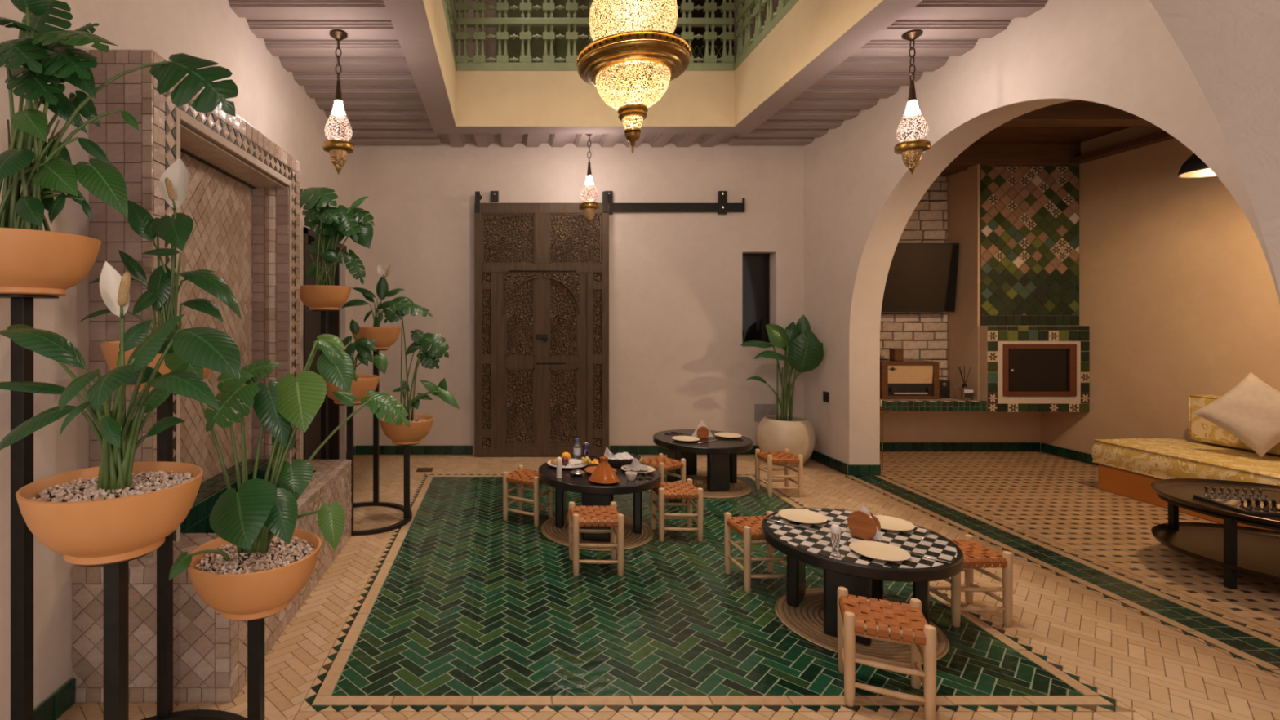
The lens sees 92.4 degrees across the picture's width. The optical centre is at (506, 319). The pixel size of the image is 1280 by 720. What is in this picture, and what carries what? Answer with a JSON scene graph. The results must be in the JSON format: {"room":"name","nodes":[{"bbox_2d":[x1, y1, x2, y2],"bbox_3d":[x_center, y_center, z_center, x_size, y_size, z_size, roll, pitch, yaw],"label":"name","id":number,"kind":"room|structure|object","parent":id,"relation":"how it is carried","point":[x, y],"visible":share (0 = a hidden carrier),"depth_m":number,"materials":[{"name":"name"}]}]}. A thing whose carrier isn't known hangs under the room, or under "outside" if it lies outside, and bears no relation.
{"room":"riad courtyard","nodes":[
{"label":"riad courtyard","id":0,"kind":"room"},
{"bbox_2d":[0,227,101,296],"bbox_3d":[-1.388,-0.156,1.720,0.376,0.168,0.376,0,0,0],"label":"terracotta bowl","id":1,"kind":"object","parent":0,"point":[33,262],"depth_m":1.64,"materials":[{"name":"ceramic"}]},
{"bbox_2d":[15,461,203,565],"bbox_3d":[-0.943,0.469,1.450,0.376,0.168,0.376,0,0,0],"label":"terracotta bowl","id":2,"kind":"object","parent":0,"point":[86,517],"depth_m":1.36,"materials":[{"name":"ceramic"}]},
{"bbox_2d":[100,341,213,392],"bbox_3d":[-1.195,0.159,2.100,0.376,0.168,0.376,0,0,0],"label":"terracotta bowl","id":3,"kind":"object","parent":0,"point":[110,349],"depth_m":1.95,"materials":[{"name":"ceramic"}]},
{"bbox_2d":[0,0,353,719],"bbox_3d":[-1.700,-0.270,3.650,0.220,3.340,5.200,0,0,0],"label":"wall","id":4,"kind":"structure","parent":0,"point":[268,98],"depth_m":2.27,"materials":[{"name":"paint"}]},
{"bbox_2d":[33,445,355,719],"bbox_3d":[-1.580,1.353,3.645,0.019,0.095,5.170,0,0,0],"label":"baseboard","id":5,"kind":"structure","parent":4,"relation":"attached to","point":[63,698],"depth_m":2.10,"materials":[{"name":"green tile"}]},
{"bbox_2d":[303,226,346,459],"bbox_3d":[-1.689,0.335,5.315,0.222,2.130,1.230,0,0,0],"label":"door","id":6,"kind":"structure","parent":4,"relation":"in","point":[312,319],"depth_m":5.47,"materials":[{"name":"brown wood"}]},
{"bbox_2d":[186,528,321,620],"bbox_3d":[-0.755,0.774,1.810,0.376,0.168,0.376,0,0,0],"label":"terracotta bowl","id":7,"kind":"object","parent":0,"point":[260,581],"depth_m":1.72,"materials":[{"name":"ceramic"}]},
{"bbox_2d":[299,284,351,310],"bbox_3d":[-1.297,-0.154,4.270,0.376,0.168,0.376,0,0,0],"label":"terracotta bowl","id":8,"kind":"object","parent":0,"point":[317,297],"depth_m":4.14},
{"bbox_2d":[322,373,379,404],"bbox_3d":[-1.020,0.454,3.915,0.376,0.168,0.376,0,0,0],"label":"terracotta bowl","id":9,"kind":"object","parent":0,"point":[365,383],"depth_m":3.80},
{"bbox_2d":[351,326,401,349],"bbox_3d":[-0.984,0.136,4.530,0.376,0.168,0.376,0,0,0],"label":"terracotta bowl","id":10,"kind":"object","parent":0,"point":[386,336],"depth_m":4.39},
{"bbox_2d":[379,413,433,444],"bbox_3d":[-0.697,0.769,4.200,0.376,0.168,0.376,0,0,0],"label":"terracotta bowl","id":11,"kind":"object","parent":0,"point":[420,424],"depth_m":4.08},
{"bbox_2d":[353,143,803,454],"bbox_3d":[0.765,-0.270,6.375,5.210,3.340,0.250,0,0,0],"label":"wall","id":12,"kind":"structure","parent":0,"point":[677,360],"depth_m":6.25,"materials":[{"name":"paint"}]},
{"bbox_2d":[355,444,760,454],"bbox_3d":[0.752,1.353,6.240,4.645,0.095,0.019,0,0,0],"label":"baseboard","id":13,"kind":"structure","parent":12,"relation":"attached to","point":[359,449],"depth_m":6.23,"materials":[{"name":"green tile"}]},
{"bbox_2d":[475,191,744,456],"bbox_3d":[1.071,0.027,6.177,2.790,2.725,0.146,0,0,0],"label":"sliding door","id":14,"kind":"structure","parent":12,"relation":"in","point":[542,269],"depth_m":6.14,"materials":[{"name":"brown wood"}]},
{"bbox_2d":[742,253,769,343],"bbox_3d":[2.634,-0.215,6.428,0.392,1.030,0.045,0,0,0],"label":"window","id":15,"kind":"structure","parent":12,"relation":"in","point":[755,267],"depth_m":6.43,"materials":[{"name":"black glass"}]},
{"bbox_2d":[754,404,775,422],"bbox_3d":[2.692,0.967,6.247,0.217,0.183,0.006,0,0,0],"label":"utility cover","id":16,"kind":"object","parent":12,"relation":"attached to","point":[761,411],"visible":0.79,"depth_m":6.24,"materials":[{"name":"grey"}]},
{"bbox_2d":[880,442,1099,465],"bbox_3d":[4.545,1.353,5.695,2.310,0.095,1.410,0,0,0],"label":"baseboard","id":17,"kind":"structure","parent":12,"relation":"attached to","point":[887,446],"depth_m":6.38,"materials":[{"name":"green tile"}]},
{"bbox_2d":[453,0,778,71],"bbox_3d":[0.800,-3.530,4.300,5.000,2.540,4.600,0,0,0],"label":"wall","id":18,"kind":"structure","parent":0,"point":[490,46],"depth_m":6.50,"materials":[{"name":"paint"}]},
{"bbox_2d":[497,0,590,62],"bbox_3d":[0.525,-3.225,6.463,1.250,1.950,0.075,0,0,0],"label":"shutter","id":19,"kind":"object","parent":18,"relation":"attached to","point":[560,46],"visible":0.18,"depth_m":6.43,"materials":[{"name":"green paint"}]},
{"bbox_2d":[673,0,737,62],"bbox_3d":[1.976,-3.324,6.473,1.092,1.152,0.054,0,0,0],"label":"window","id":20,"kind":"structure","parent":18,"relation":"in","point":[698,46],"depth_m":6.46,"materials":[{"name":"black glass"}]},
{"bbox_2d":[227,0,1048,146],"bbox_3d":[0.790,-1.855,3.555,5.160,0.210,5.790,0,0,0],"label":"ceiling","id":21,"kind":"structure","parent":0,"point":[393,92],"depth_m":4.32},
{"bbox_2d":[322,29,354,174],"bbox_3d":[-1.055,-1.355,3.770,0.192,0.890,0.192,0,0,0],"label":"pendant lantern","id":22,"kind":"object","parent":21,"relation":"hanging from","point":[338,130],"visible":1,"depth_m":3.73,"materials":[{"name":"glass"}]},
{"bbox_2d":[578,133,599,223],"bbox_3d":[0.790,-1.355,5.720,0.192,0.890,0.192,0,0,0],"label":"pendant lantern","id":23,"kind":"object","parent":21,"relation":"hanging from","point":[588,195],"visible":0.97,"depth_m":5.67,"materials":[{"name":"glass"}]},
{"bbox_2d":[577,0,690,153],"bbox_3d":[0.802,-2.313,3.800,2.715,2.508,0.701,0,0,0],"label":"chandelier","id":24,"kind":"object","parent":21,"relation":"hanging from","point":[633,55],"visible":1,"depth_m":3.61,"materials":[{"name":"gold metal"}]},
{"bbox_2d":[893,29,930,175],"bbox_3d":[2.550,-1.355,3.770,0.192,0.890,0.192,0,0,0],"label":"pendant lantern","id":25,"kind":"object","parent":21,"relation":"hanging from","point":[912,131],"visible":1,"depth_m":3.73,"materials":[{"name":"glass"}]},
{"bbox_2d":[422,0,884,126],"bbox_3d":[0.802,-2.000,3.785,2.755,0.501,3.510,0,0,0],"label":"wall","id":26,"kind":"structure","parent":0,"point":[475,98],"depth_m":5.42,"materials":[{"name":"beige paint"}]},
{"bbox_2d":[441,0,456,70],"bbox_3d":[-0.490,-2.735,3.785,0.070,0.970,3.278,0,0,0],"label":"gallery railing","id":27,"kind":"object","parent":26,"relation":"on","point":[448,5],"visible":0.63,"depth_m":5.08,"materials":[{"name":"green paint"}]},
{"bbox_2d":[455,0,734,71],"bbox_3d":[0.802,-2.735,5.455,2.523,0.970,0.070,0,0,0],"label":"gallery railing","id":28,"kind":"object","parent":26,"relation":"on","point":[709,63],"visible":0.67,"depth_m":5.43,"materials":[{"name":"green paint"}]},
{"bbox_2d":[734,0,799,70],"bbox_3d":[2.095,-2.735,3.785,0.070,0.970,3.278,0,0,0],"label":"gallery railing","id":29,"kind":"object","parent":26,"relation":"on","point":[772,19],"visible":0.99,"depth_m":5.03,"materials":[{"name":"green paint"}]},
{"bbox_2d":[56,451,1279,719],"bbox_3d":[1.700,1.459,2.950,8.200,0.122,7.100,0,0,0],"label":"floor","id":30,"kind":"structure","parent":0,"point":[460,611],"depth_m":2.82,"materials":[{"name":"tile"}]},
{"bbox_2d":[0,294,274,719],"bbox_3d":[-1.073,0.665,1.770,0.706,1.469,0.706,0,0,29],"label":"plant stand","id":31,"kind":"object","parent":30,"relation":"on","point":[116,575],"visible":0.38,"depth_m":1.71,"materials":[{"name":"black metal"}]},
{"bbox_2d":[0,0,238,296],"bbox_3d":[-1.213,-0.530,1.727,0.727,0.916,0.390,0,0,0],"label":"monstera","id":32,"kind":"object","parent":31,"relation":"on","point":[34,261],"visible":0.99,"depth_m":1.68,"materials":[{"name":"plant"}]},
{"bbox_2d":[0,261,240,565],"bbox_3d":[-0.958,0.205,1.457,0.674,0.696,0.374,0,0,25],"label":"peace lily","id":33,"kind":"object","parent":31,"relation":"on","point":[118,509],"visible":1,"depth_m":1.40,"materials":[{"name":"plant"}]},
{"bbox_2d":[76,156,241,392],"bbox_3d":[-1.204,-0.167,2.076,0.421,0.820,0.398,0,0,-43],"label":"peace lily","id":34,"kind":"object","parent":31,"relation":"on","point":[176,229],"visible":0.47,"depth_m":2.08,"materials":[{"name":"plant"}]},
{"bbox_2d":[164,333,410,620],"bbox_3d":[-0.636,0.452,1.831,0.744,0.812,0.440,0,0,-25],"label":"monstera","id":35,"kind":"object","parent":31,"relation":"on","point":[258,562],"visible":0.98,"depth_m":1.80,"materials":[{"name":"plant"}]},
{"bbox_2d":[71,49,351,702],"bbox_3d":[-1.295,0.184,3.053,0.589,2.432,1.725,0,0,0],"label":"fountain","id":36,"kind":"object","parent":30,"relation":"on","point":[242,201],"visible":0.49,"depth_m":2.52,"materials":[{"name":"tile"}]},
{"bbox_2d":[72,470,334,702],"bbox_3d":[-1.300,1.155,3.045,0.579,0.490,1.690,0,0,0],"label":"basin","id":37,"kind":"object","parent":36,"relation":"in","point":[210,649],"depth_m":2.19,"materials":[{"name":"tile"}]},
{"bbox_2d":[311,310,417,535],"bbox_3d":[-0.995,0.666,4.220,0.656,1.467,0.656,0,0,-40],"label":"plant stand","id":38,"kind":"object","parent":30,"relation":"on","point":[349,410],"visible":0.56,"depth_m":4.20,"materials":[{"name":"black metal"}]},
{"bbox_2d":[299,186,374,310],"bbox_3d":[-1.247,-0.517,4.270,0.603,0.894,0.376,0,0,0],"label":"monstera","id":39,"kind":"object","parent":38,"relation":"on","point":[331,230],"visible":1,"depth_m":4.24,"materials":[{"name":"plant"}]},
{"bbox_2d":[322,319,387,404],"bbox_3d":[-1.020,0.266,3.915,0.375,0.543,0.375,0,0,-42],"label":"peace lily","id":40,"kind":"object","parent":38,"relation":"on","point":[365,383],"visible":0.6,"depth_m":3.86,"materials":[{"name":"plant"}]},
{"bbox_2d":[341,264,413,349],"bbox_3d":[-0.959,-0.098,4.529,0.414,0.637,0.409,0,0,45],"label":"peace lily","id":41,"kind":"object","parent":38,"relation":"on","point":[386,336],"visible":0.79,"depth_m":4.49,"materials":[{"name":"plant"}]},
{"bbox_2d":[379,302,459,444],"bbox_3d":[-0.638,0.364,4.159,0.519,0.977,0.376,0,0,35],"label":"monstera","id":42,"kind":"object","parent":38,"relation":"on","point":[420,424],"visible":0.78,"depth_m":4.18,"materials":[{"name":"plant"}]},
{"bbox_2d":[415,467,433,471],"bbox_3d":[-0.762,1.397,5.600,0.150,0.004,0.150,0,0,0],"label":"floor drain","id":43,"kind":"object","parent":30,"relation":"on","point":[419,469],"visible":1,"depth_m":5.59,"materials":[{"name":"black metal"}]},
{"bbox_2d":[502,465,553,526],"bbox_3d":[0.155,1.232,4.235,0.282,0.335,0.258,0,0,31],"label":"stool","id":44,"kind":"object","parent":30,"relation":"on","point":[519,476],"visible":0.81,"depth_m":4.19,"materials":[{"name":"wood"}]},
{"bbox_2d":[568,501,623,576],"bbox_3d":[0.504,1.232,3.400,0.282,0.335,0.258,0,0,0],"label":"stool","id":45,"kind":"object","parent":30,"relation":"on","point":[609,516],"visible":1,"depth_m":3.29,"materials":[{"name":"wood"}]},
{"bbox_2d":[541,512,653,551],"bbox_3d":[0.600,1.394,4.000,0.740,0.012,0.740,0,0,0],"label":"woven mat","id":46,"kind":"object","parent":30,"relation":"on","point":[632,540],"visible":0.27,"depth_m":3.89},
{"bbox_2d":[537,456,661,542],"bbox_3d":[0.620,1.198,4.030,0.810,0.380,0.810,0,0,0],"label":"table","id":47,"kind":"object","parent":46,"relation":"on","point":[593,494],"visible":0.52,"depth_m":3.77,"materials":[{"name":"black wood"}]},
{"bbox_2d":[555,457,562,478],"bbox_3d":[0.338,0.942,3.838,0.038,0.133,0.038,0,0,0],"label":"pepper mill","id":48,"kind":"object","parent":47,"relation":"on","point":[558,459],"visible":1,"depth_m":3.82,"materials":[{"name":"white ceramic"}]},
{"bbox_2d":[546,458,586,468],"bbox_3d":[0.422,0.997,4.151,0.280,0.018,0.280,0,0,0],"label":"fruit plate","id":49,"kind":"object","parent":47,"relation":"on","point":[572,461],"visible":0.62,"depth_m":4.14,"materials":[{"name":"white ceramic"}]},
{"bbox_2d":[581,456,591,464],"bbox_3d":[0.547,0.961,4.106,0.072,0.048,0.066,0,0,0],"label":"grape bunch","id":50,"kind":"object","parent":49,"relation":"on","point":[586,460],"visible":1,"depth_m":4.08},
{"bbox_2d":[573,438,581,459],"bbox_3d":[0.508,0.929,4.308,0.054,0.156,0.054,0,0,0],"label":"water bottle","id":51,"kind":"object","parent":47,"relation":"on","point":[576,448],"visible":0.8,"depth_m":4.29,"materials":[{"name":"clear plastic"}]},
{"bbox_2d":[568,469,586,475],"bbox_3d":[0.462,0.988,3.897,0.110,0.040,0.110,0,0,0],"label":"metal dish","id":52,"kind":"object","parent":47,"relation":"on","point":[576,473],"visible":1,"depth_m":3.87,"materials":[{"name":"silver metal"}]},
{"bbox_2d":[582,442,590,457],"bbox_3d":[0.576,0.949,4.318,0.052,0.119,0.055,0,0,0],"label":"drink can","id":53,"kind":"object","parent":47,"relation":"on","point":[586,446],"visible":0.84,"depth_m":4.30,"materials":[{"name":"metal"}]},
{"bbox_2d":[584,466,617,474],"bbox_3d":[0.619,0.995,3.943,0.210,0.022,0.210,0,0,0],"label":"serving dish","id":54,"kind":"object","parent":47,"relation":"on","point":[589,469],"visible":0.23,"depth_m":3.97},
{"bbox_2d":[588,456,619,484],"bbox_3d":[0.609,0.931,3.743,0.190,0.153,0.190,0,0,0],"label":"tagine","id":55,"kind":"object","parent":47,"relation":"on","point":[603,473],"visible":1,"depth_m":3.69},
{"bbox_2d":[595,447,640,466],"bbox_3d":[0.778,0.943,4.179,0.313,0.131,0.221,0,0,3],"label":"bread basket","id":56,"kind":"object","parent":47,"relation":"on","point":[617,460],"visible":0.86,"depth_m":4.14,"materials":[{"name":"wicker"}]},
{"bbox_2d":[625,471,636,480],"bbox_3d":[0.788,0.987,3.789,0.074,0.043,0.074,0,0,0],"label":"bowl","id":57,"kind":"object","parent":47,"relation":"on","point":[631,476],"visible":1,"depth_m":3.77,"materials":[{"name":"white ceramic"}]},
{"bbox_2d":[621,464,654,474],"bbox_3d":[0.875,0.997,3.989,0.220,0.019,0.220,0,0,0],"label":"plate","id":58,"kind":"object","parent":47,"relation":"on","point":[641,472],"visible":0.59,"depth_m":3.96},
{"bbox_2d":[622,457,650,471],"bbox_3d":[0.865,0.953,3.989,0.166,0.070,0.132,0,0,0],"label":"cloth napkin","id":59,"kind":"object","parent":58,"relation":"on","point":[635,465],"visible":1,"depth_m":3.97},
{"bbox_2d":[638,453,685,502],"bbox_3d":[1.195,1.232,4.630,0.282,0.335,0.258,0,0,-34],"label":"stool","id":60,"kind":"object","parent":30,"relation":"on","point":[660,462],"visible":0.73,"depth_m":4.59,"materials":[{"name":"beige leather"}]},
{"bbox_2d":[650,478,702,542],"bbox_3d":[1.105,1.232,3.910,0.282,0.335,0.258,0,0,0],"label":"stool","id":61,"kind":"object","parent":30,"relation":"on","point":[663,490],"visible":0.95,"depth_m":3.80,"materials":[{"name":"wood"}]},
{"bbox_2d":[663,473,751,497],"bbox_3d":[1.680,1.394,5.080,0.740,0.012,0.740,0,0,0],"label":"woven mat","id":62,"kind":"object","parent":30,"relation":"on","point":[740,488],"visible":0.41,"depth_m":4.96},
{"bbox_2d":[653,429,752,491],"bbox_3d":[1.670,1.198,5.130,0.810,0.380,0.810,0,0,0],"label":"table","id":63,"kind":"object","parent":62,"relation":"on","point":[722,453],"visible":0.81,"depth_m":4.88,"materials":[{"name":"black wood"}]},
{"bbox_2d":[671,435,699,442],"bbox_3d":[1.500,0.999,5.020,0.224,0.018,0.224,0,0,0],"label":"plate","id":64,"kind":"object","parent":63,"relation":"on","point":[682,438],"visible":1,"depth_m":5.05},
{"bbox_2d":[691,419,713,438],"bbox_3d":[1.671,0.929,5.120,0.199,0.158,0.046,0,0,-3],"label":"napkin holder","id":65,"kind":"object","parent":63,"relation":"on","point":[702,431],"visible":0.98,"depth_m":5.10,"materials":[{"name":"paper"}]},
{"bbox_2d":[714,432,742,438],"bbox_3d":[1.910,0.999,5.170,0.224,0.018,0.224,0,0,0],"label":"plate","id":66,"kind":"object","parent":63,"relation":"on","point":[726,435],"visible":1,"depth_m":5.20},
{"bbox_2d":[724,511,786,592],"bbox_3d":[1.355,1.232,3.215,0.282,0.335,0.258,0,0,-5],"label":"stool","id":67,"kind":"object","parent":30,"relation":"on","point":[752,525],"visible":0.61,"depth_m":3.20,"materials":[{"name":"wood"}]},
{"bbox_2d":[755,448,803,497],"bbox_3d":[2.200,1.232,4.850,0.282,0.335,0.258,0,0,-1],"label":"stool","id":68,"kind":"object","parent":30,"relation":"on","point":[785,457],"visible":1,"depth_m":4.75,"materials":[{"name":"wood"}]},
{"bbox_2d":[740,315,823,466],"bbox_3d":[2.704,0.672,5.848,0.654,1.456,0.552,0,0,-40],"label":"potted plant","id":69,"kind":"object","parent":30,"relation":"on","point":[804,352],"visible":0.92,"depth_m":5.82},
{"bbox_2d":[756,414,815,466],"bbox_3d":[2.745,1.182,5.900,0.524,0.436,0.524,0,0,0],"label":"ceramic pot","id":70,"kind":"object","parent":30,"relation":"on","point":[775,433],"depth_m":5.71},
{"bbox_2d":[774,587,949,663],"bbox_3d":[1.620,1.394,2.775,0.690,0.012,0.690,0,0,0],"label":"woven mat","id":71,"kind":"object","parent":30,"relation":"on","point":[806,620],"visible":0.23,"depth_m":2.68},
{"bbox_2d":[761,507,963,645],"bbox_3d":[1.640,1.197,2.820,0.810,0.381,0.810,0,0,0],"label":"table","id":72,"kind":"object","parent":71,"relation":"on","point":[862,575],"visible":0.68,"depth_m":2.63,"materials":[{"name":"black wood"}]},
{"bbox_2d":[764,518,817,530],"bbox_3d":[1.390,1.002,2.940,0.241,0.010,0.016,0,0,42],"label":"knife","id":73,"kind":"object","parent":72,"relation":"on","point":[766,519],"visible":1,"depth_m":2.95,"materials":[{"name":"metal"}]},
{"bbox_2d":[777,508,827,524],"bbox_3d":[1.495,0.997,3.030,0.224,0.018,0.224,0,0,0],"label":"plate","id":74,"kind":"object","parent":72,"relation":"on","point":[802,516],"visible":1,"depth_m":3.05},
{"bbox_2d":[830,524,841,557],"bbox_3d":[1.405,0.941,2.560,0.042,0.130,0.042,0,0,0],"label":"salt shaker","id":75,"kind":"object","parent":72,"relation":"on","point":[835,530],"visible":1,"depth_m":2.55,"materials":[{"name":"clear glass"}]},
{"bbox_2d":[845,506,884,541],"bbox_3d":[1.651,0.931,2.769,0.046,0.150,0.163,0,0,-32],"label":"napkin holder","id":76,"kind":"object","parent":72,"relation":"on","point":[862,523],"visible":0.98,"depth_m":2.75,"materials":[{"name":"orange wood"}]},
{"bbox_2d":[848,540,911,561],"bbox_3d":[1.600,0.997,2.575,0.224,0.018,0.224,0,0,0],"label":"plate","id":77,"kind":"object","parent":72,"relation":"on","point":[872,549],"visible":1,"depth_m":2.59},
{"bbox_2d":[875,515,915,531],"bbox_3d":[1.860,0.997,2.930,0.224,0.018,0.224,0,0,0],"label":"plate","id":78,"kind":"object","parent":72,"relation":"on","point":[886,522],"visible":0.73,"depth_m":2.93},
{"bbox_2d":[906,551,951,564],"bbox_3d":[1.760,1.002,2.550,0.018,0.008,0.213,0,0,-41],"label":"fork","id":79,"kind":"object","parent":72,"relation":"on","point":[910,553],"visible":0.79,"depth_m":2.52,"materials":[{"name":"metal"}]},
{"bbox_2d":[880,408,890,470],"bbox_3d":[3.463,1.116,5.600,0.210,0.568,0.210,0,0,0],"label":"side table","id":80,"kind":"object","parent":30,"relation":"on","point":[884,411],"visible":0.37,"depth_m":5.59,"materials":[{"name":"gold metal"}]},
{"bbox_2d":[837,586,936,719],"bbox_3d":[1.405,1.232,2.236,0.282,0.335,0.258,0,0,24],"label":"stool","id":81,"kind":"object","parent":30,"relation":"on","point":[916,632],"visible":1,"depth_m":2.17,"materials":[{"name":"brown wood"}]},
{"bbox_2d":[929,533,1013,627],"bbox_3d":[2.175,1.232,2.860,0.282,0.335,0.258,0,0,-2],"label":"stool","id":82,"kind":"object","parent":30,"relation":"on","point":[971,549],"visible":0.56,"depth_m":2.75,"materials":[{"name":"wood"}]},
{"bbox_2d":[1097,464,1279,531],"bbox_3d":[5.296,1.298,3.235,0.803,0.205,3.470,0,0,0],"label":"sofa base","id":83,"kind":"object","parent":30,"relation":"on","point":[1138,486],"visible":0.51,"depth_m":4.68,"materials":[{"name":"paint"}]},
{"bbox_2d":[1091,438,1279,485],"bbox_3d":[5.276,1.080,3.249,0.818,0.208,3.498,0,0,0],"label":"mattress","id":84,"kind":"object","parent":83,"relation":"on","point":[1157,458],"visible":0.9,"depth_m":4.44,"materials":[{"name":"fabric"}]},
{"bbox_2d":[1188,395,1279,455],"bbox_3d":[5.595,0.784,3.225,0.190,0.368,3.250,0,0,0],"label":"cushion","id":85,"kind":"object","parent":84,"relation":"on","point":[1201,429],"visible":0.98,"depth_m":4.71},
{"bbox_2d":[1191,372,1279,457],"bbox_3d":[5.309,0.665,4.250,0.223,0.581,0.588,0,0,-23],"label":"pillow","id":86,"kind":"object","parent":84,"relation":"on","point":[1250,411],"visible":1,"depth_m":4.23,"materials":[{"name":"white fabric"}]},
{"bbox_2d":[1151,478,1279,589],"bbox_3d":[4.260,1.198,3.250,1.048,0.405,1.048,0,0,0],"label":"tray table","id":87,"kind":"object","parent":30,"relation":"on","point":[1233,548],"visible":0.88,"depth_m":3.45,"materials":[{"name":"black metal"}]},
{"bbox_2d":[1151,478,1279,527],"bbox_3d":[4.260,1.014,3.250,1.048,0.038,1.048,0,0,0],"label":"tray","id":88,"kind":"object","parent":87,"relation":"on","point":[1179,492],"depth_m":3.51,"materials":[{"name":"wood"}]},
{"bbox_2d":[1151,522,1279,582],"bbox_3d":[4.260,1.289,3.250,1.048,0.038,1.048,0,0,0],"label":"tray","id":89,"kind":"object","parent":87,"relation":"on","point":[1258,550],"depth_m":3.46,"materials":[{"name":"orange metal"}]},
{"bbox_2d":[1192,494,1279,516],"bbox_3d":[4.085,1.015,3.275,0.320,0.017,0.320,0,0,13],"label":"board","id":90,"kind":"object","parent":87,"relation":"on","point":[1233,504],"visible":0.68,"depth_m":3.27,"materials":[{"name":"brown wood"}]},
{"bbox_2d":[1244,497,1252,510],"bbox_3d":[3.938,0.975,3.183,0.026,0.063,0.024,0,0,0],"label":"chess piece","id":91,"kind":"object","parent":90,"relation":"on","point":[1248,500],"visible":1,"depth_m":3.18,"materials":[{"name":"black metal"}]},
{"bbox_2d":[1253,498,1260,511],"bbox_3d":[3.972,0.975,3.175,0.026,0.063,0.024,0,0,0],"label":"chess piece","id":92,"kind":"object","parent":90,"relation":"on","point":[1256,500],"visible":1,"depth_m":3.17,"materials":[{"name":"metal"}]},
{"bbox_2d":[1270,499,1277,511],"bbox_3d":[4.040,0.975,3.160,0.026,0.063,0.024,0,0,0],"label":"chess piece","id":93,"kind":"object","parent":90,"relation":"on","point":[1273,501],"visible":1,"depth_m":3.15,"materials":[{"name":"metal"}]},
{"bbox_2d":[880,411,1040,451],"bbox_3d":[4.635,-0.250,6.500,2.530,3.300,0.200,0,0,0],"label":"wall","id":94,"kind":"structure","parent":0,"point":[898,426],"depth_m":6.40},
{"bbox_2d":[880,395,986,411],"bbox_3d":[4.035,0.845,6.130,1.320,0.101,0.540,0,0,0],"label":"shelf","id":95,"kind":"object","parent":94,"relation":"attached to","point":[952,404],"visible":0.47,"depth_m":5.86,"materials":[{"name":"green tile"}]},
{"bbox_2d":[880,360,939,399],"bbox_3d":[4.064,0.607,6.155,0.577,0.375,0.270,0,0,0],"label":"radio","id":96,"kind":"object","parent":95,"relation":"on","point":[905,379],"visible":0.97,"depth_m":6.04,"materials":[{"name":"brown wood"}]},
{"bbox_2d":[888,348,904,360],"bbox_3d":[4.000,0.355,6.155,0.100,0.128,0.100,0,0,0],"label":"wooden box","id":97,"kind":"object","parent":96,"relation":"on","point":[895,354],"visible":1,"depth_m":6.11,"materials":[{"name":"brown wood"}]},
{"bbox_2d":[880,176,947,380],"bbox_3d":[4.030,-0.365,6.380,1.320,2.330,0.040,0,0,0],"label":"brick panel","id":98,"kind":"object","parent":95,"relation":"on","point":[922,335],"visible":0.19,"depth_m":6.37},
{"bbox_2d":[880,243,959,311],"bbox_3d":[4.020,-0.435,6.260,1.240,0.709,0.241,0,0,0],"label":"television","id":99,"kind":"object","parent":98,"relation":"attached to","point":[922,277],"visible":0.56,"depth_m":6.17,"materials":[{"name":"black plastic"}]},
{"bbox_2d":[939,379,950,398],"bbox_3d":[4.445,0.705,6.167,0.120,0.180,0.166,0,0,0],"label":"speaker","id":100,"kind":"object","parent":95,"relation":"on","point":[944,385],"visible":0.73,"depth_m":6.09},
{"bbox_2d":[955,366,973,399],"bbox_3d":[4.574,0.628,5.988,0.128,0.330,0.104,0,0,0],"label":"reed diffuser","id":101,"kind":"object","parent":95,"relation":"on","point":[964,393],"visible":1,"depth_m":5.95,"materials":[{"name":"clear glass"}]},
{"bbox_2d":[955,386,973,399],"bbox_3d":[4.575,0.734,5.990,0.110,0.119,0.100,0,0,0],"label":"bottle","id":102,"kind":"object","parent":95,"relation":"on","point":[962,393],"depth_m":5.94,"materials":[{"name":"clear glass"}]},
{"bbox_2d":[946,164,1089,412],"bbox_3d":[5.195,-0.430,6.118,1.010,2.660,0.564,0,0,0],"label":"fireplace","id":103,"kind":"object","parent":94,"relation":"attached to","point":[1015,321],"visible":1,"depth_m":5.96,"materials":[{"name":"green tile"}]},
{"bbox_2d":[803,0,1279,464],"bbox_3d":[3.232,-0.270,3.650,0.275,3.340,5.200,0,0,0],"label":"wall","id":104,"kind":"structure","parent":0,"point":[860,196],"depth_m":4.48,"materials":[{"name":"paint"}]},
{"bbox_2d":[822,391,828,402],"bbox_3d":[3.087,0.742,5.800,0.016,0.100,0.090,0,0,0],"label":"wall socket","id":105,"kind":"object","parent":104,"relation":"attached to","point":[825,394],"visible":1,"depth_m":5.79,"materials":[{"name":"black plastic"}]},
{"bbox_2d":[809,449,880,475],"bbox_3d":[3.223,1.353,3.645,0.294,0.095,5.170,0,0,0],"label":"baseboard","id":106,"kind":"structure","parent":104,"relation":"attached to","point":[849,469],"depth_m":5.42,"materials":[{"name":"green tile"}]},
{"bbox_2d":[938,99,1174,176],"bbox_3d":[4.635,-1.715,3.630,2.530,0.370,5.940,0,0,0],"label":"ceiling","id":107,"kind":"structure","parent":0,"point":[1054,134],"depth_m":5.64,"materials":[{"name":"brown wood"}]},
{"bbox_2d":[1177,153,1216,177],"bbox_3d":[4.600,-1.357,3.880,0.344,0.795,0.344,0,0,0],"label":"dome lamp","id":108,"kind":"object","parent":107,"relation":"hanging from","point":[1193,166],"visible":0.12,"depth_m":3.94,"materials":[{"name":"black metal"}]},
{"bbox_2d":[1040,126,1279,455],"bbox_3d":[5.800,-0.250,3.650,0.200,3.300,5.500,0,0,0],"label":"wall","id":109,"kind":"structure","parent":0,"point":[1179,300],"depth_m":5.24,"materials":[{"name":"paint"}]},
{"bbox_2d":[1149,0,1279,292],"bbox_3d":[0.500,-0.270,0.855,6.200,3.340,0.390,0,0,0],"label":"wall","id":110,"kind":"structure","parent":0,"point":[1231,48],"depth_m":1.01,"materials":[{"name":"paint"}]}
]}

